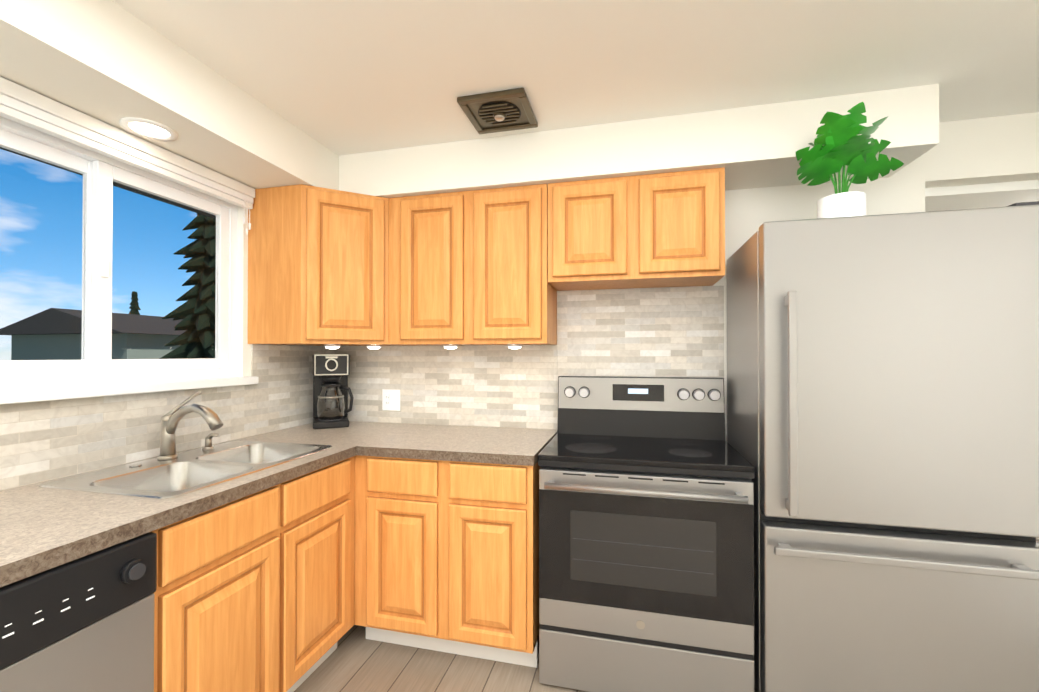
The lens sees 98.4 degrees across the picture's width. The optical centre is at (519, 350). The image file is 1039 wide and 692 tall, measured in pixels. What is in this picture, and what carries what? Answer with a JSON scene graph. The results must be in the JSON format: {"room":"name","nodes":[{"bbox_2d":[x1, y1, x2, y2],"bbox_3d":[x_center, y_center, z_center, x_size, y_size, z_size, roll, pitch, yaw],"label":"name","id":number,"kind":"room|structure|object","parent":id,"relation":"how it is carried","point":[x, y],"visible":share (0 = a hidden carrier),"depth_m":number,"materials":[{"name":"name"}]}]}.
{"room":"kitchen","nodes":[
{"label":"kitchen","id":0,"kind":"room"},
{"bbox_2d":[294,625,587,691],"bbox_3d":[0.100,1.350,0.062,4.100,0.060,4.800,0,0,14],"label":"floor","id":1,"kind":"structure","parent":0,"point":[356,660],"depth_m":1.86,"materials":[{"name":"wood"}]},
{"bbox_2d":[0,532,156,691],"bbox_3d":[-1.283,0.890,0.912,0.650,0.871,0.608,0,0,14],"label":"dishwasher","id":2,"kind":"object","parent":1,"relation":"on","point":[84,623],"visible":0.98,"depth_m":0.99,"materials":[{"name":"grey metal"}]},
{"bbox_2d":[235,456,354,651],"bbox_3d":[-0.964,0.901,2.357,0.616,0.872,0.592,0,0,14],"label":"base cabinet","id":3,"kind":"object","parent":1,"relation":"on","point":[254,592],"depth_m":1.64,"materials":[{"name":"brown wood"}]},
{"bbox_2d":[0,421,419,586],"bbox_3d":[-1.250,0.434,1.114,0.660,0.040,3.189,0,0,14],"label":"countertop","id":4,"kind":"structure","parent":3,"relation":"on","point":[42,529],"depth_m":1.19,"materials":[{"name":"laminate"}]},
{"bbox_2d":[39,440,332,498],"bbox_3d":[-1.144,0.502,1.664,0.531,0.186,0.737,0,0,14],"label":"sink","id":5,"kind":"object","parent":4,"relation":"in","point":[187,472],"visible":0.44,"depth_m":1.64,"materials":[{"name":"silver metal"}]},
{"bbox_2d":[157,391,222,459],"bbox_3d":[-1.222,0.287,1.767,0.280,0.252,0.224,0,0,14],"label":"faucet","id":6,"kind":"object","parent":4,"relation":"on","point":[172,418],"visible":1,"depth_m":1.69,"materials":[{"name":"silver metal"}]},
{"bbox_2d":[313,354,353,428],"bbox_3d":[-1.061,0.221,2.547,0.208,0.405,0.246,0,0,-24],"label":"coffee maker","id":7,"kind":"object","parent":4,"relation":"on","point":[331,388],"visible":0.98,"depth_m":2.46,"materials":[{"name":"black plastic"}]},
{"bbox_2d":[355,455,539,667],"bbox_3d":[-0.270,0.900,2.186,0.810,0.872,0.632,0,0,14],"label":"base cabinet","id":8,"kind":"object","parent":1,"relation":"on","point":[446,556],"visible":0.94,"depth_m":1.89,"materials":[{"name":"brown wood"}]},
{"bbox_2d":[360,424,556,465],"bbox_3d":[-0.247,0.442,2.181,0.781,0.040,0.639,0,0,14],"label":"countertop","id":9,"kind":"structure","parent":8,"relation":"on","point":[494,445],"depth_m":2.01,"materials":[{"name":"laminate"}]},
{"bbox_2d":[538,376,754,691],"bbox_3d":[0.522,0.732,1.957,0.794,1.204,0.666,0,0,14],"label":"range","id":10,"kind":"object","parent":1,"relation":"on","point":[646,534],"visible":0.98,"depth_m":1.71,"materials":[{"name":"grey metal"}]},
{"bbox_2d":[727,201,1038,691],"bbox_3d":[1.330,0.432,1.756,0.824,1.802,0.668,0,0,14],"label":"refrigerator","id":11,"kind":"object","parent":1,"relation":"on","point":[883,404],"visible":0.96,"depth_m":1.49,"materials":[{"name":"silver metal"}]},
{"bbox_2d":[796,102,903,218],"bbox_3d":[1.178,-0.667,1.619,0.323,0.415,0.283,0,0,14],"label":"potted plant","id":12,"kind":"object","parent":11,"relation":"on","point":[842,140],"visible":0.96,"depth_m":1.61,"materials":[{"name":"green plant"}]},
{"bbox_2d":[0,0,1038,538],"bbox_3d":[0.862,0.144,0.554,5.350,2.360,6.100,0,0,14],"label":"wall","id":13,"kind":"structure","parent":0,"point":[110,62],"depth_m":1.94,"materials":[{"name":"white paint"}]},
{"bbox_2d":[0,116,258,404],"bbox_3d":[-1.556,-0.284,1.511,0.199,0.886,1.485,0,0,14],"label":"window","id":14,"kind":"structure","parent":13,"relation":"in","point":[96,370],"depth_m":1.63,"materials":[{"name":"white plastic"}]},
{"bbox_2d":[0,77,254,234],"bbox_3d":[-1.479,-0.675,1.488,0.059,0.240,1.450,0,0,14],"label":"blind headrail","id":15,"kind":"object","parent":14,"relation":"attached to","point":[30,108],"visible":1,"depth_m":1.59,"materials":[{"name":"white plastic"}]},
{"bbox_2d":[119,117,177,140],"bbox_3d":[-1.331,-0.794,1.612,0.164,0.006,0.164,0,0,14],"label":"recessed light","id":16,"kind":"object","parent":13,"relation":"in","point":[148,129],"visible":1,"depth_m":1.60,"materials":[{"name":"white plastic"}]},
{"bbox_2d":[0,344,323,490],"bbox_3d":[-1.574,0.203,1.200,0.010,0.483,3.199,0,0,14],"label":"tile backsplash","id":17,"kind":"structure","parent":13,"relation":"attached to","point":[40,441],"depth_m":1.70,"materials":[{"name":"beige tile"}]},
{"bbox_2d":[248,184,407,345],"bbox_3d":[-0.972,-0.410,2.409,0.608,0.758,0.574,0,0,14],"label":"upper cabinet","id":18,"kind":"object","parent":13,"relation":"attached to","point":[318,260],"visible":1,"depth_m":2.18,"materials":[{"name":"brown wood"}]},
{"bbox_2d":[324,344,340,348],"bbox_3d":[-0.974,-0.020,2.332,0.080,0.026,0.080,0,0,8],"label":"puck light","id":19,"kind":"object","parent":18,"relation":"attached to","point":[336,346],"depth_m":2.30,"materials":[{"name":"white plastic"}]},
{"bbox_2d":[366,345,381,348],"bbox_3d":[-0.793,-0.019,2.442,0.080,0.026,0.080,0,0,8],"label":"puck light","id":20,"kind":"object","parent":18,"relation":"attached to","point":[369,346],"depth_m":2.41,"materials":[{"name":"white plastic"}]},
{"bbox_2d":[388,184,556,344],"bbox_3d":[-0.241,-0.411,2.358,0.832,0.758,0.326,0,0,14],"label":"upper cabinet","id":21,"kind":"object","parent":13,"relation":"attached to","point":[467,267],"visible":1,"depth_m":2.21,"materials":[{"name":"brown wood"}]},
{"bbox_2d":[443,345,457,348],"bbox_3d":[-0.365,-0.019,2.379,0.080,0.026,0.080,0,0,8],"label":"puck light","id":22,"kind":"object","parent":21,"relation":"attached to","point":[445,346],"depth_m":2.35,"materials":[{"name":"white plastic"}]},
{"bbox_2d":[507,344,521,348],"bbox_3d":[-0.025,-0.020,2.296,0.080,0.026,0.080,0,0,8],"label":"puck light","id":23,"kind":"object","parent":21,"relation":"attached to","point":[512,346],"depth_m":2.27,"materials":[{"name":"white plastic"}]},
{"bbox_2d":[324,286,723,429],"bbox_3d":[-0.081,0.080,2.478,2.244,0.798,0.008,0,0,14],"label":"tile backsplash","id":24,"kind":"structure","parent":13,"relation":"attached to","point":[661,332],"depth_m":2.42,"materials":[{"name":"beige tile"}]},
{"bbox_2d":[382,389,399,410],"bbox_3d":[-0.754,0.290,2.632,0.116,0.124,0.009,0,0,14],"label":"electrical outlet plate","id":25,"kind":"object","parent":24,"relation":"attached to","point":[390,399],"visible":1,"depth_m":2.63,"materials":[{"name":"white plastic"}]},
{"bbox_2d":[548,167,724,290],"bbox_3d":[0.545,-0.557,2.167,0.777,0.468,0.326,0,0,14],"label":"upper cabinet","id":26,"kind":"object","parent":13,"relation":"attached to","point":[659,230],"visible":1,"depth_m":2.02,"materials":[{"name":"brown wood"}]},
{"bbox_2d":[112,0,1038,155],"bbox_3d":[0.862,-1.066,0.564,5.350,0.060,6.100,0,0,14],"label":"ceiling","id":27,"kind":"structure","parent":0,"point":[342,77],"depth_m":1.56,"materials":[{"name":"white paint"}]},
{"bbox_2d":[457,88,537,133],"bbox_3d":[-0.085,-1.003,1.912,0.280,0.043,0.280,0,0,14],"label":"fan","id":28,"kind":"object","parent":27,"relation":"attached to","point":[500,111],"visible":0.98,"depth_m":1.88,"materials":[{"name":"brown metal"}]},
{"label":"outside","id":29,"kind":"structure","parent":0,"visible":0},
{"bbox_2d":[0,147,215,359],"bbox_3d":[-8.737,-1.211,15.109,20.193,11.300,28.400,0,0,14],"label":"scenery","id":30,"kind":"structure","parent":29,"point":[183,318],"depth_m":13.65,"materials":[{"name":"grey"}]}
]}

